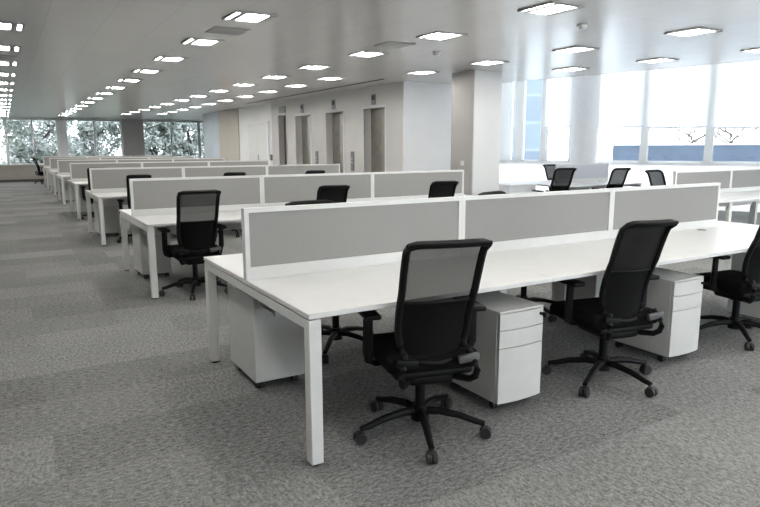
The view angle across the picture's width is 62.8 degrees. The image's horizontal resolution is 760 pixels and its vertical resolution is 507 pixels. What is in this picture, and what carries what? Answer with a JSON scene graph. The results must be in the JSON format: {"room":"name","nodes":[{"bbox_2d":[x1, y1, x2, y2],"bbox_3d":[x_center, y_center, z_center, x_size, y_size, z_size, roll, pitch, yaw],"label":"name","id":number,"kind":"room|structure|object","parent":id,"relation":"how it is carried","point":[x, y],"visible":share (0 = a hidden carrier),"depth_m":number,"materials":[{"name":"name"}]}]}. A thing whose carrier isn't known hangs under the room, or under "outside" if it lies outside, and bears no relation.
{"room":"open-plan office","nodes":[
{"label":"open-plan office","id":0,"kind":"room"},
{"bbox_2d":[0,165,43,179],"bbox_3d":[-13.593,-3.617,27.681,15.000,0.720,0.220,-6,11,-30],"label":"wall","id":1,"kind":"structure","parent":0,"point":[7,172],"depth_m":26.51,"materials":[{"name":"beige paint"}]},
{"bbox_2d":[0,179,43,181],"bbox_3d":[-13.531,-3.294,27.632,15.000,0.100,0.020,-6,11,-30],"label":"baseboard","id":2,"kind":"structure","parent":1,"relation":"attached to","point":[18,180],"depth_m":26.60,"materials":[{"name":"grey"}]},
{"bbox_2d":[5,119,59,163],"bbox_3d":[-14.869,-4.793,26.722,1.950,1.930,0.080,-6,11,-30],"label":"window","id":3,"kind":"structure","parent":1,"relation":"in","point":[5,119],"depth_m":26.61,"materials":[{"name":"grey glass"}]},
{"bbox_2d":[57,119,67,155],"bbox_3d":[-13.902,-4.893,27.288,0.300,1.930,0.200,-6,11,-30],"label":"wall pier","id":4,"kind":"structure","parent":1,"relation":"attached to","point":[60,123],"depth_m":27.17,"materials":[{"name":"grey paint"}]},
{"bbox_2d":[65,120,123,155],"bbox_3d":[-12.777,-5.010,27.948,2.320,1.930,0.080,-6,11,-30],"label":"window","id":5,"kind":"structure","parent":1,"relation":"in","point":[65,120],"depth_m":27.85,"materials":[{"name":"grey glass"}]},
{"bbox_2d":[143,121,199,157],"bbox_3d":[-9.907,-5.307,29.630,2.600,1.930,0.080,-6,11,-30],"label":"window","id":6,"kind":"structure","parent":1,"relation":"in","point":[143,121],"depth_m":29.72,"materials":[{"name":"grey glass"}]},
{"bbox_2d":[0,117,202,121],"bbox_3d":[-13.604,-5.934,27.291,15.000,0.180,0.200,-6,11,-30],"label":"wall","id":7,"kind":"structure","parent":0,"point":[0,117],"depth_m":27.55,"materials":[{"name":"white paint"}]},
{"bbox_2d":[121,119,144,155],"bbox_3d":[-11.350,-4.807,28.726,0.880,2.700,0.400,-6,11,-30],"label":"wall pier","id":8,"kind":"object","parent":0,"point":[132,129],"visible":0.57,"depth_m":28.46,"materials":[{"name":"grey paint"}]},
{"bbox_2d":[202,81,402,172],"bbox_3d":[-3.142,-3.081,18.570,0.250,2.700,14.500,-6,11,-30],"label":"wall","id":9,"kind":"structure","parent":0,"point":[353,102],"depth_m":15.53,"materials":[{"name":"white paint"}]},
{"bbox_2d":[247,121,269,164],"bbox_3d":[-3.796,-2.974,19.433,0.075,2.200,1.860,-6,11,-30],"label":"door","id":10,"kind":"structure","parent":9,"relation":"in","point":[258,138],"depth_m":19.25,"materials":[{"name":"white paint"}]},
{"bbox_2d":[278,114,287,164],"bbox_3d":[-2.741,-2.758,17.704,0.032,2.355,0.620,-6,11,-30],"label":"trim","id":11,"kind":"structure","parent":9,"relation":"attached to","point":[278,114],"depth_m":17.76,"materials":[{"name":"metal"}]},
{"bbox_2d":[284,116,286,164],"bbox_3d":[-2.616,-2.754,17.781,0.080,2.300,0.526,-6,11,-30],"label":"door","id":12,"kind":"structure","parent":9,"relation":"in","point":[284,116],"depth_m":17.87,"materials":[{"name":"metal"}]},
{"bbox_2d":[295,113,311,163],"bbox_3d":[-2.018,-2.519,16.512,0.032,2.285,0.990,-6,11,-30],"label":"trim","id":13,"kind":"structure","parent":9,"relation":"attached to","point":[309,113],"depth_m":16.69,"materials":[{"name":"paint"}]},
{"bbox_2d":[302,116,310,163],"bbox_3d":[-1.858,-2.521,16.608,0.040,2.235,0.906,-6,11,-30],"label":"door","id":14,"kind":"structure","parent":9,"relation":"in","point":[306,119],"depth_m":16.68,"materials":[{"name":"metal"}]},
{"bbox_2d":[325,110,343,172],"bbox_3d":[-1.077,-2.253,14.953,0.032,2.285,0.970,-6,11,-30],"label":"trim","id":15,"kind":"structure","parent":9,"relation":"attached to","point":[337,110],"depth_m":14.75,"materials":[{"name":"paint"}]},
{"bbox_2d":[332,113,342,172],"bbox_3d":[-0.917,-2.255,15.049,0.040,2.235,0.886,-6,11,-30],"label":"door","id":16,"kind":"structure","parent":9,"relation":"in","point":[337,118],"depth_m":15.09,"materials":[{"name":"metal"}]},
{"bbox_2d":[363,105,385,171],"bbox_3d":[-0.115,-1.982,13.361,0.032,2.285,0.950,-6,11,-30],"label":"trim","id":17,"kind":"structure","parent":9,"relation":"attached to","point":[364,108],"depth_m":13.39,"materials":[{"name":"paint"}]},
{"bbox_2d":[371,108,384,171],"bbox_3d":[0.045,-1.984,13.457,0.040,2.235,0.866,-6,11,-30],"label":"door","id":18,"kind":"structure","parent":9,"relation":"in","point":[377,115],"depth_m":13.48,"materials":[{"name":"metal"}]},
{"bbox_2d":[0,181,759,506],"bbox_3d":[-1.535,-1.068,15.103,22.600,0.100,34.600,-6,11,-30],"label":"floor","id":19,"kind":"structure","parent":0,"point":[112,394],"depth_m":3.42,"materials":[{"name":"grey carpet"}]},
{"bbox_2d":[31,157,45,183],"bbox_3d":[-13.657,-3.365,25.230,0.733,1.055,0.696,-8,13,-40],"label":"chair","id":20,"kind":"object","parent":19,"relation":"on","point":[39,172],"visible":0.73,"depth_m":25.03,"materials":[{"name":"black plastic"}]},
{"bbox_2d":[61,183,74,201],"bbox_3d":[-8.415,-1.697,16.858,0.324,0.579,0.537,-6,11,-30],"label":"drawer pedestal","id":21,"kind":"object","parent":19,"relation":"on","point":[65,184],"visible":0.24,"depth_m":16.62,"materials":[{"name":"white metal"}]},
{"bbox_2d":[73,187,93,212],"bbox_3d":[-6.546,-1.168,13.756,0.324,0.579,0.537,-6,11,-30],"label":"drawer pedestal","id":22,"kind":"object","parent":19,"relation":"on","point":[83,205],"visible":0.24,"depth_m":13.54,"materials":[{"name":"white metal"}]},
{"bbox_2d":[80,167,103,219],"bbox_3d":[-5.772,-1.233,12.724,0.681,1.056,0.749,-5,11,-28],"label":"chair","id":23,"kind":"object","parent":19,"relation":"on","point":[88,174],"visible":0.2,"depth_m":12.55,"materials":[{"name":"black plastic"}]},
{"bbox_2d":[93,200,119,235],"bbox_3d":[-4.585,-0.604,10.450,0.324,0.579,0.537,-6,11,-30],"label":"drawer pedestal","id":24,"kind":"object","parent":19,"relation":"on","point":[111,213],"visible":0.69,"depth_m":10.25,"materials":[{"name":"white metal"}]},
{"bbox_2d":[43,155,169,188],"bbox_3d":[-10.029,-3.151,23.727,4.860,1.125,1.700,-6,11,-30],"label":"bench","id":25,"kind":"object","parent":19,"relation":"on","point":[46,167],"visible":0.3,"depth_m":22.90,"materials":[{"name":"grey plastic"}]},
{"bbox_2d":[49,156,193,195],"bbox_3d":[-8.114,-2.607,20.536,4.860,1.125,1.700,-6,11,-30],"label":"bench","id":26,"kind":"object","parent":19,"relation":"on","point":[53,170],"visible":0.29,"depth_m":19.77,"materials":[{"name":"grey plastic"}]},
{"bbox_2d":[117,174,151,242],"bbox_3d":[-3.698,-0.695,9.568,0.691,1.055,0.757,-5,11,-26],"label":"chair","id":27,"kind":"object","parent":19,"relation":"on","point":[128,177],"visible":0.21,"depth_m":9.26,"materials":[{"name":"black plastic"}]},
{"bbox_2d":[56,158,224,205],"bbox_3d":[-6.329,-2.099,17.557,4.860,1.125,1.700,-6,11,-30],"label":"bench","id":28,"kind":"object","parent":19,"relation":"on","point":[63,166],"visible":0.27,"depth_m":16.76,"materials":[{"name":"grey plastic"}]},
{"bbox_2d":[131,223,171,278],"bbox_3d":[-2.632,-0.044,7.168,0.324,0.579,0.537,-6,11,-30],"label":"drawer pedestal","id":29,"kind":"object","parent":19,"relation":"on","point":[140,243],"visible":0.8,"depth_m":6.96,"materials":[{"name":"white metal"}]},
{"bbox_2d":[68,160,268,219],"bbox_3d":[-4.460,-1.570,14.455,4.860,1.125,1.700,-6,11,-30],"label":"bench","id":30,"kind":"object","parent":19,"relation":"on","point":[78,171],"visible":0.27,"depth_m":13.73,"materials":[{"name":"white laminate"}]},
{"bbox_2d":[157,190,227,299],"bbox_3d":[-1.875,-0.121,6.203,0.695,1.056,0.764,-6,11,-29],"label":"chair","id":31,"kind":"object","parent":19,"relation":"on","point":[197,211],"visible":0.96,"depth_m":6.02,"materials":[{"name":"black fabric"}]},
{"bbox_2d":[85,164,339,245],"bbox_3d":[-2.499,-1.006,11.149,4.860,1.125,1.700,-6,11,-30],"label":"desk","id":32,"kind":"object","parent":19,"relation":"on","point":[108,185],"visible":0.28,"depth_m":10.38,"materials":[{"name":"white laminate"}]},
{"bbox_2d":[103,200,127,205],"bbox_3d":[-2.684,-1.014,11.036,4.190,0.120,0.260,-6,11,-30],"label":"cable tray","id":33,"kind":"object","parent":32,"relation":"on","point":[110,202],"depth_m":9.96,"materials":[{"name":"metal"}]},
{"bbox_2d":[217,172,245,237],"bbox_3d":[-2.432,-0.826,10.307,0.705,1.055,0.714,-5,11,-25],"label":"chair","id":34,"kind":"object","parent":19,"relation":"on","point":[226,173],"visible":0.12,"depth_m":9.96,"materials":[{"name":"black plastic"}]},
{"bbox_2d":[227,283,304,387],"bbox_3d":[-0.744,0.496,4.002,0.324,0.579,0.537,-6,11,-30],"label":"drawer pedestal","id":35,"kind":"object","parent":19,"relation":"on","point":[265,346],"visible":0.8,"depth_m":3.79,"materials":[{"name":"white metal"}]},
{"bbox_2d":[119,170,474,298],"bbox_3d":[-0.546,-0.446,7.867,4.860,1.125,1.700,-6,11,-30],"label":"desk","id":36,"kind":"object","parent":19,"relation":"on","point":[153,200],"visible":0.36,"depth_m":7.26,"materials":[{"name":"white laminate"}]},
{"bbox_2d":[285,200,373,363],"bbox_3d":[-0.330,0.166,4.510,0.700,1.055,0.728,-7,12,-34],"label":"chair","id":37,"kind":"object","parent":19,"relation":"on","point":[335,331],"visible":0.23,"depth_m":4.51,"materials":[{"name":"black plastic"}]},
{"bbox_2d":[316,185,349,202],"bbox_3d":[-0.609,-0.255,6.964,0.705,1.055,0.760,-5,11,-25],"label":"chair","id":38,"kind":"object","parent":19,"relation":"on","point":[335,193],"visible":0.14,"depth_m":6.61,"materials":[{"name":"black fabric"}]},
{"bbox_2d":[353,238,492,463],"bbox_3d":[0.197,0.406,3.110,0.693,1.055,0.735,-3,10,-16],"label":"chair","id":39,"kind":"object","parent":19,"relation":"on","point":[437,308],"visible":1,"depth_m":2.93,"materials":[{"name":"black fabric"}]},
{"bbox_2d":[428,181,458,197],"bbox_3d":[0.638,-0.384,7.692,0.681,1.056,0.755,-4,11,-22],"label":"chair","id":40,"kind":"object","parent":19,"relation":"on","point":[437,188],"visible":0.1,"depth_m":7.35,"materials":[{"name":"black fabric"}]},
{"bbox_2d":[204,183,758,465],"bbox_3d":[1.337,0.094,4.699,4.850,1.125,1.700,-6,11,-30],"label":"desk","id":41,"kind":"object","parent":19,"relation":"on","point":[303,264],"visible":0.7,"depth_m":3.90,"materials":[{"name":"white laminate"}]},
{"bbox_2d":[259,301,282,316],"bbox_3d":[1.148,0.086,4.583,4.170,0.120,0.260,-6,11,-30],"label":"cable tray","id":42,"kind":"object","parent":41,"relation":"on","point":[261,305],"depth_m":3.54,"materials":[{"name":"white metal"}]},
{"bbox_2d":[451,291,545,408],"bbox_3d":[0.665,0.554,3.644,0.324,0.579,0.537,-6,11,-30],"label":"drawer pedestal","id":43,"kind":"object","parent":19,"relation":"on","point":[508,343],"visible":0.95,"depth_m":3.44,"materials":[{"name":"white metal"}]},
{"bbox_2d":[478,191,556,322],"bbox_3d":[1.230,0.009,5.401,0.754,1.055,0.685,9,13,42],"label":"chair","id":44,"kind":"object","parent":19,"relation":"on","point":[552,318],"visible":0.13,"depth_m":5.45,"materials":[{"name":"black plastic"}]},
{"bbox_2d":[499,182,535,193],"bbox_3d":[2.525,-1.013,12.274,0.678,0.730,0.820,-6,11,-30],"label":"storage cabinet","id":45,"kind":"object","parent":19,"relation":"on","point":[507,187],"visible":0.28,"depth_m":11.89,"materials":[{"name":"white plastic"}]},
{"bbox_2d":[543,164,555,191],"bbox_3d":[3.913,-1.405,13.573,0.702,1.055,0.760,-5,11,-28],"label":"chair","id":46,"kind":"object","parent":19,"relation":"on","point":[549,168],"visible":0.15,"depth_m":13.72,"materials":[{"name":"fabric"}]},
{"bbox_2d":[532,168,576,191],"bbox_3d":[3.045,-0.976,11.001,0.720,1.087,0.750,-4,10,-20],"label":"chair","id":47,"kind":"object","parent":19,"relation":"on","point":[562,178],"visible":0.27,"depth_m":10.72,"materials":[{"name":"black fabric"}]},
{"bbox_2d":[551,274,603,300],"bbox_3d":[1.800,0.232,5.493,0.324,0.579,0.537,-6,11,-30],"label":"drawer pedestal","id":48,"kind":"object","parent":19,"relation":"on","point":[591,289],"visible":0.02,"depth_m":5.28,"materials":[{"name":"white metal"}]},
{"bbox_2d":[515,163,641,189],"bbox_3d":[3.892,-1.254,12.563,2.002,1.100,1.700,-6,11,-30],"label":"desk","id":49,"kind":"object","parent":19,"relation":"on","point":[587,175],"visible":0.48,"depth_m":12.56,"materials":[{"name":"white laminate"}]},
{"bbox_2d":[542,219,678,397],"bbox_3d":[1.428,0.278,3.832,0.679,1.055,0.746,-4,10,-19],"label":"chair","id":50,"kind":"object","parent":19,"relation":"on","point":[619,311],"visible":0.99,"depth_m":3.64,"materials":[{"name":"black fabric"}]},
{"bbox_2d":[592,168,630,188],"bbox_3d":[4.318,-1.099,11.790,0.731,1.056,0.732,-5,11,-24],"label":"chair","id":51,"kind":"object","parent":19,"relation":"on","point":[618,176],"visible":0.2,"depth_m":11.52,"materials":[{"name":"black fabric"}]},
{"bbox_2d":[645,169,665,185],"bbox_3d":[4.764,-0.842,10.287,0.700,1.055,0.759,-6,11,-30],"label":"chair","id":52,"kind":"object","parent":19,"relation":"on","point":[656,177],"visible":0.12,"depth_m":10.49,"materials":[{"name":"black fabric"}]},
{"bbox_2d":[612,267,707,361],"bbox_3d":[1.954,0.420,4.399,0.324,0.579,0.537,-6,11,-30],"label":"drawer pedestal","id":53,"kind":"object","parent":19,"relation":"on","point":[678,294],"visible":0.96,"depth_m":4.20,"materials":[{"name":"white metal"}]},
{"bbox_2d":[672,168,759,224],"bbox_3d":[5.944,-0.824,10.062,4.852,1.090,1.700,-6,11,-30],"label":"desk","id":54,"kind":"object","parent":19,"relation":"on","point":[738,187],"visible":0.38,"depth_m":9.46,"materials":[{"name":"white laminate"}]},
{"bbox_2d":[719,201,759,206],"bbox_3d":[6.136,-0.888,10.167,4.160,0.120,0.260,-6,11,-30],"label":"cable tray","id":55,"kind":"object","parent":54,"relation":"on","point":[743,203],"depth_m":9.75,"materials":[{"name":"white metal"}]},
{"bbox_2d":[695,225,759,350],"bbox_3d":[2.727,0.126,4.698,0.706,1.055,0.760,-4,11,-22],"label":"chair","id":56,"kind":"object","parent":19,"relation":"on","point":[744,285],"visible":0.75,"depth_m":4.58,"materials":[{"name":"black plastic"}]},
{"bbox_2d":[727,252,759,318],"bbox_3d":[3.243,0.287,5.154,0.324,0.579,0.537,-6,11,-30],"label":"drawer pedestal","id":57,"kind":"object","parent":19,"relation":"on","point":[752,310],"visible":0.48,"depth_m":5.20,"materials":[{"name":"white metal"}]},
{"bbox_2d":[0,0,759,120],"bbox_3d":[-4.036,-4.160,13.065,16.800,1.300,34.600,-6,11,-30],"label":"ceiling","id":58,"kind":"structure","parent":0,"point":[71,50],"depth_m":7.78,"materials":[{"name":"grey paint"}]},
{"bbox_2d":[0,45,20,51],"bbox_3d":[-4.773,-2.592,7.859,0.410,0.018,0.430,-6,11,-30],"label":"recessed light","id":59,"kind":"object","parent":58,"relation":"in","point":[2,47],"visible":1,"depth_m":7.87,"materials":[{"name":"white"}]},
{"bbox_2d":[0,21,23,30],"bbox_3d":[-3.909,-2.348,6.427,0.410,0.018,0.430,-6,11,-30],"label":"recessed light","id":60,"kind":"object","parent":58,"relation":"in","point":[12,26],"visible":1,"depth_m":6.48,"materials":[{"name":"white plastic"}]},
{"bbox_2d":[132,69,162,73],"bbox_3d":[-3.858,-3.021,10.333,0.410,0.018,0.430,-6,11,-30],"label":"recessed light","id":61,"kind":"object","parent":58,"relation":"in","point":[135,70],"visible":1,"depth_m":10.30,"materials":[{"name":"white"}]},
{"bbox_2d":[152,56,188,61],"bbox_3d":[-2.994,-2.777,8.902,0.410,0.018,0.430,-6,11,-30],"label":"recessed light","id":62,"kind":"object","parent":58,"relation":"in","point":[158,58],"visible":1,"depth_m":8.87,"materials":[{"name":"white"}]},
{"bbox_2d":[181,37,224,45],"bbox_3d":[-2.130,-2.533,7.470,0.410,0.018,0.430,-6,11,-30],"label":"recessed light","id":63,"kind":"object","parent":58,"relation":"in","point":[190,41],"visible":1,"depth_m":7.44,"materials":[{"name":"white plastic"}]},
{"bbox_2d":[193,40,216,44],"bbox_3d":[-2.106,-2.541,7.483,0.225,0.004,0.380,-6,11,-30],"label":"diffuser","id":64,"kind":"object","parent":63,"relation":"attached to","point":[197,42],"depth_m":7.51,"materials":[{"name":"white"}]},
{"bbox_2d":[206,26,249,34],"bbox_3d":[-1.656,-2.419,6.772,0.380,0.007,0.380,-6,11,-30],"label":"ceiling vent","id":65,"kind":"object","parent":58,"relation":"in","point":[216,29],"visible":1,"depth_m":6.74,"materials":[{"name":"grey metal"}]},
{"bbox_2d":[222,10,277,23],"bbox_3d":[-1.265,-2.288,6.038,0.410,0.018,0.430,-6,11,-30],"label":"recessed light","id":66,"kind":"object","parent":58,"relation":"in","point":[237,15],"visible":1,"depth_m":6.02,"materials":[{"name":"white plastic"}]},
{"bbox_2d":[237,14,266,21],"bbox_3d":[-1.242,-2.297,6.051,0.225,0.004,0.380,-6,11,-30],"label":"diffuser","id":67,"kind":"object","parent":66,"relation":"attached to","point":[244,17],"depth_m":6.07,"materials":[{"name":"white plastic"}]},
{"bbox_2d":[260,75,290,78],"bbox_3d":[-1.892,-3.189,11.279,0.410,0.018,0.430,-6,11,-30],"label":"recessed light","id":68,"kind":"object","parent":58,"relation":"in","point":[267,76],"visible":1,"depth_m":11.25,"materials":[{"name":"white"}]},
{"bbox_2d":[298,65,332,69],"bbox_3d":[-1.028,-2.952,9.887,0.410,0.018,0.430,-6,11,-30],"label":"recessed light","id":69,"kind":"object","parent":58,"relation":"in","point":[314,67],"visible":1,"depth_m":9.86,"materials":[{"name":"white"}]},
{"bbox_2d":[247,79,384,103],"bbox_3d":[-1.905,-3.822,14.941,0.050,0.010,7.700,-6,11,-30],"label":"trim","id":70,"kind":"structure","parent":58,"relation":"attached to","point":[379,79],"depth_m":13.94,"materials":[{"name":"metal"}]},
{"bbox_2d":[347,51,388,57],"bbox_3d":[-0.165,-2.714,8.495,0.410,0.018,0.430,-6,11,-30],"label":"recessed light","id":71,"kind":"object","parent":58,"relation":"in","point":[371,54],"visible":1,"depth_m":8.46,"materials":[{"name":"white plastic"}]},
{"bbox_2d":[358,53,379,56],"bbox_3d":[-0.141,-2.723,8.508,0.225,0.004,0.380,-6,11,-30],"label":"diffuser","id":72,"kind":"object","parent":71,"relation":"attached to","point":[364,54],"depth_m":8.55,"materials":[{"name":"white"}]},
{"bbox_2d":[374,41,414,47],"bbox_3d":[0.182,-2.590,7.734,0.380,0.007,0.380,-6,11,-30],"label":"ceiling vent","id":73,"kind":"object","parent":58,"relation":"in","point":[391,44],"visible":1,"depth_m":7.70,"materials":[{"name":"metal"}]},
{"bbox_2d":[406,70,439,74],"bbox_3d":[0.730,-3.085,10.637,0.410,0.018,0.430,-6,11,-30],"label":"recessed light","id":74,"kind":"object","parent":58,"relation":"in","point":[419,72],"visible":1,"depth_m":10.64,"materials":[{"name":"white"}]},
{"bbox_2d":[416,31,466,40],"bbox_3d":[0.699,-2.477,7.103,0.410,0.018,0.430,-6,11,-30],"label":"recessed light","id":75,"kind":"object","parent":58,"relation":"in","point":[437,35],"visible":1,"depth_m":7.08,"materials":[{"name":"white plastic"}]},
{"bbox_2d":[430,34,456,38],"bbox_3d":[0.722,-2.485,7.116,0.225,0.004,0.380,-6,11,-30],"label":"diffuser","id":76,"kind":"object","parent":75,"relation":"attached to","point":[440,36],"depth_m":7.15,"materials":[{"name":"white"}]},
{"bbox_2d":[469,60,508,65],"bbox_3d":[1.643,-2.874,9.394,0.410,0.018,0.430,-6,11,-30],"label":"recessed light","id":77,"kind":"object","parent":58,"relation":"in","point":[484,62],"visible":1,"depth_m":9.38,"materials":[{"name":"white"}]},
{"bbox_2d":[517,1,584,15],"bbox_3d":[1.562,-2.240,5.712,0.410,0.018,0.430,-6,11,-30],"label":"recessed light","id":78,"kind":"object","parent":58,"relation":"in","point":[550,8],"visible":1,"depth_m":5.70,"materials":[{"name":"white plastic"}]},
{"bbox_2d":[533,5,572,13],"bbox_3d":[1.586,-2.248,5.724,0.225,0.004,0.380,-6,11,-30],"label":"diffuser","id":79,"kind":"object","parent":78,"relation":"attached to","point":[555,9],"depth_m":5.74,"materials":[{"name":"white plastic"}]},
{"bbox_2d":[552,67,589,71],"bbox_3d":[3.129,-3.020,10.219,0.410,0.018,0.430,-6,11,-30],"label":"recessed light","id":80,"kind":"object","parent":58,"relation":"in","point":[567,69],"visible":1,"depth_m":10.19,"materials":[{"name":"white"}]},
{"bbox_2d":[552,46,598,53],"bbox_3d":[2.555,-2.662,8.151,0.410,0.018,0.430,-6,11,-30],"label":"recessed light","id":81,"kind":"object","parent":58,"relation":"in","point":[575,49],"visible":1,"depth_m":8.14,"materials":[{"name":"white plastic"}]},
{"bbox_2d":[564,48,588,51],"bbox_3d":[2.579,-2.671,8.164,0.225,0.004,0.380,-6,11,-30],"label":"diffuser","id":82,"kind":"object","parent":81,"relation":"attached to","point":[577,49],"depth_m":8.18,"materials":[{"name":"white"}]},
{"bbox_2d":[636,57,678,63],"bbox_3d":[4.095,-2.848,9.203,0.410,0.018,0.430,-6,11,-30],"label":"recessed light","id":83,"kind":"object","parent":58,"relation":"in","point":[661,59],"visible":1,"depth_m":9.19,"materials":[{"name":"white"}]},
{"bbox_2d":[664,27,722,36],"bbox_3d":[3.468,-2.451,6.909,0.410,0.018,0.430,-6,11,-30],"label":"recessed light","id":84,"kind":"object","parent":58,"relation":"in","point":[696,31],"visible":1,"depth_m":6.88,"materials":[{"name":"white plastic"}]},
{"bbox_2d":[676,30,710,35],"bbox_3d":[3.491,-2.459,6.921,0.225,0.004,0.380,-6,11,-30],"label":"diffuser","id":85,"kind":"object","parent":84,"relation":"attached to","point":[697,32],"depth_m":6.94,"materials":[{"name":"white plastic"}]},
{"bbox_2d":[403,81,451,170],"bbox_3d":[1.168,-2.095,12.773,1.640,2.700,0.014,-6,11,-30],"label":"wall","id":86,"kind":"structure","parent":0,"point":[427,107],"depth_m":12.55,"materials":[{"name":"white paint"}]},
{"bbox_2d":[451,70,473,194],"bbox_3d":[1.418,-1.764,10.847,0.008,2.700,0.600,-6,11,-30],"label":"wall","id":87,"kind":"structure","parent":0,"point":[462,110],"depth_m":10.74,"materials":[{"name":"grey paint"}]},
{"bbox_2d":[472,70,501,194],"bbox_3d":[1.679,-1.791,11.000,0.600,2.700,0.630,-6,11,-30],"label":"wall column","id":88,"kind":"structure","parent":0,"point":[487,84],"depth_m":10.67,"materials":[{"name":"paint"}]},
{"bbox_2d":[569,74,601,163],"bbox_3d":[4.785,-3.066,14.529,0.620,4.000,0.620,-6,11,-30],"label":"round column","id":89,"kind":"structure","parent":0,"point":[586,99],"depth_m":14.29,"materials":[{"name":"paint"}]},
{"bbox_2d":[499,163,759,211],"bbox_3d":[7.282,-1.520,14.295,17.000,1.020,0.061,5,11,29],"label":"wall","id":90,"kind":"structure","parent":0,"point":[508,172],"depth_m":14.92,"materials":[{"name":"white paint"}]},
{"bbox_2d":[545,128,569,161],"bbox_3d":[4.489,-3.716,15.541,0.710,2.860,0.095,5,11,29],"label":"window","id":91,"kind":"structure","parent":90,"relation":"in","point":[547,132],"depth_m":15.79,"materials":[{"name":"white metal"}]},
{"bbox_2d":[500,64,715,162],"bbox_3d":[7.096,-3.466,14.048,16.320,2.860,0.210,5,11,29],"label":"trim","id":92,"kind":"structure","parent":90,"relation":"attached to","point":[507,100],"depth_m":15.98,"materials":[{"name":"white metal"}]},
{"bbox_2d":[500,161,759,165],"bbox_3d":[7.266,-2.038,14.180,17.000,0.040,0.260,5,11,29],"label":"trim","id":93,"kind":"structure","parent":90,"relation":"attached to","point":[500,161],"depth_m":14.49,"materials":[{"name":"white metal"}]},
{"bbox_2d":[646,128,705,162],"bbox_3d":[6.825,-3.494,14.216,1.360,2.860,0.095,5,11,29],"label":"window","id":94,"kind":"structure","parent":90,"relation":"in","point":[648,128],"depth_m":14.51,"materials":[{"name":"white metal"}]},
{"bbox_2d":[712,129,759,163],"bbox_3d":[8.364,-3.348,13.343,2.190,2.860,0.095,5,11,29],"label":"window","id":95,"kind":"structure","parent":90,"relation":"in","point":[714,129],"depth_m":13.88,"materials":[{"name":"white metal"}]},
{"bbox_2d":[505,60,758,82],"bbox_3d":[6.986,-3.279,7.777,0.050,1.301,14.502,-10,14,-43],"label":"trim","id":96,"kind":"structure","parent":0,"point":[754,60],"depth_m":10.48,"materials":[{"name":"white paint"}]},
{"bbox_3d":[8.386,-4.627,11.455,9.790,0.100,19.300,-6,11,-30],"label":"ceiling","id":97,"kind":"structure","parent":0,"visible":0},
{"bbox_2d":[544,77,573,127],"bbox_3d":[4.415,-4.148,15.278,0.690,2.090,0.070,5,11,29],"label":"roller blind","id":98,"kind":"object","parent":97,"relation":"hanging from","point":[559,91],"visible":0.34,"depth_m":15.35,"materials":[{"name":"white fabric"}]},
{"bbox_2d":[599,70,647,127],"bbox_3d":[5.429,-4.042,14.705,1.610,2.110,0.070,5,11,29],"label":"roller blind","id":99,"kind":"object","parent":97,"relation":"hanging from","point":[623,95],"visible":0.26,"depth_m":14.61,"materials":[{"name":"white fabric"}]},
{"bbox_2d":[644,64,714,128],"bbox_3d":[6.725,-3.904,13.972,1.340,2.140,0.070,5,11,29],"label":"roller blind","id":100,"kind":"object","parent":97,"relation":"hanging from","point":[681,97],"visible":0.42,"depth_m":14.02,"materials":[{"name":"white fabric"}]},
{"bbox_2d":[710,60,759,128],"bbox_3d":[7.900,-3.780,13.308,1.330,2.165,0.070,5,11,29],"label":"roller blind","id":101,"kind":"object","parent":97,"relation":"hanging from","point":[736,94],"visible":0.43,"depth_m":13.47,"materials":[{"name":"white fabric"}]},
{"label":"outside","id":102,"kind":"structure","parent":0,"visible":0},
{"bbox_3d":[-49.915,-4.074,36.261,69.300,0.100,51.200,-6,11,-30],"label":"lawn","id":103,"kind":"structure","parent":102,"visible":0},
{"bbox_2d":[0,119,70,163],"bbox_3d":[-17.167,-5.473,31.120,3.552,4.248,2.893,-5,11,-26],"label":"leafy tree","id":104,"kind":"object","parent":103,"relation":"on","point":[22,153],"visible":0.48,"depth_m":30.66,"materials":[{"name":"green plant"}]},
{"bbox_2d":[54,121,121,155],"bbox_3d":[-15.213,-5.895,32.752,3.851,4.514,3.046,-6,11,-30],"label":"leafy tree","id":105,"kind":"object","parent":103,"relation":"on","point":[85,128],"visible":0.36,"depth_m":32.36,"materials":[{"name":"green plant"}]},
{"bbox_2d":[120,122,187,156],"bbox_3d":[-12.255,-6.015,33.620,3.749,4.442,2.947,-6,11,-30],"label":"leafy tree","id":106,"kind":"object","parent":103,"relation":"on","point":[152,129],"visible":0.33,"depth_m":33.35,"materials":[{"name":"green plant"}]},
{"bbox_2d":[159,122,204,157],"bbox_3d":[-10.773,-6.307,35.043,3.841,4.526,2.827,-7,12,-33],"label":"leafy tree","id":107,"kind":"object","parent":103,"relation":"on","point":[191,144],"visible":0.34,"depth_m":34.37,"materials":[{"name":"green plant"}]},
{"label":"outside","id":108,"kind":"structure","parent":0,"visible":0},
{"bbox_3d":[26.091,-4.166,35.622,60.700,0.100,90.000,-6,11,-30],"label":"terrace","id":109,"kind":"object","parent":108,"visible":0},
{"bbox_2d":[512,80,542,159],"bbox_3d":[5.847,-13.517,41.624,9.350,16.400,6.400,0,10,0],"label":"office building","id":110,"kind":"structure","parent":109,"relation":"on","point":[534,87],"depth_m":39.45,"materials":[{"name":"glass"}]},
{"bbox_2d":[612,143,759,161],"bbox_3d":[17.923,-2.608,20.449,20.003,2.020,0.200,7,12,34],"label":"hoarding","id":111,"kind":"object","parent":109,"relation":"on","point":[748,152],"visible":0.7,"depth_m":24.31,"materials":[{"name":"blue paint"}]},
{"bbox_2d":[656,128,717,143],"bbox_3d":[13.980,-4.698,27.547,2.683,3.754,2.993,-1,10,-5],"label":"bare tree","id":112,"kind":"object","parent":109,"relation":"on","point":[687,133],"visible":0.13,"depth_m":27.85,"materials":[{"name":"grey plant"}]},
{"bbox_2d":[714,128,757,143],"bbox_3d":[15.120,-4.676,26.840,3.245,3.944,2.995,-6,11,-30],"label":"bare tree","id":113,"kind":"object","parent":109,"relation":"on","point":[725,131],"visible":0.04,"depth_m":26.81,"materials":[{"name":"grey plant"}]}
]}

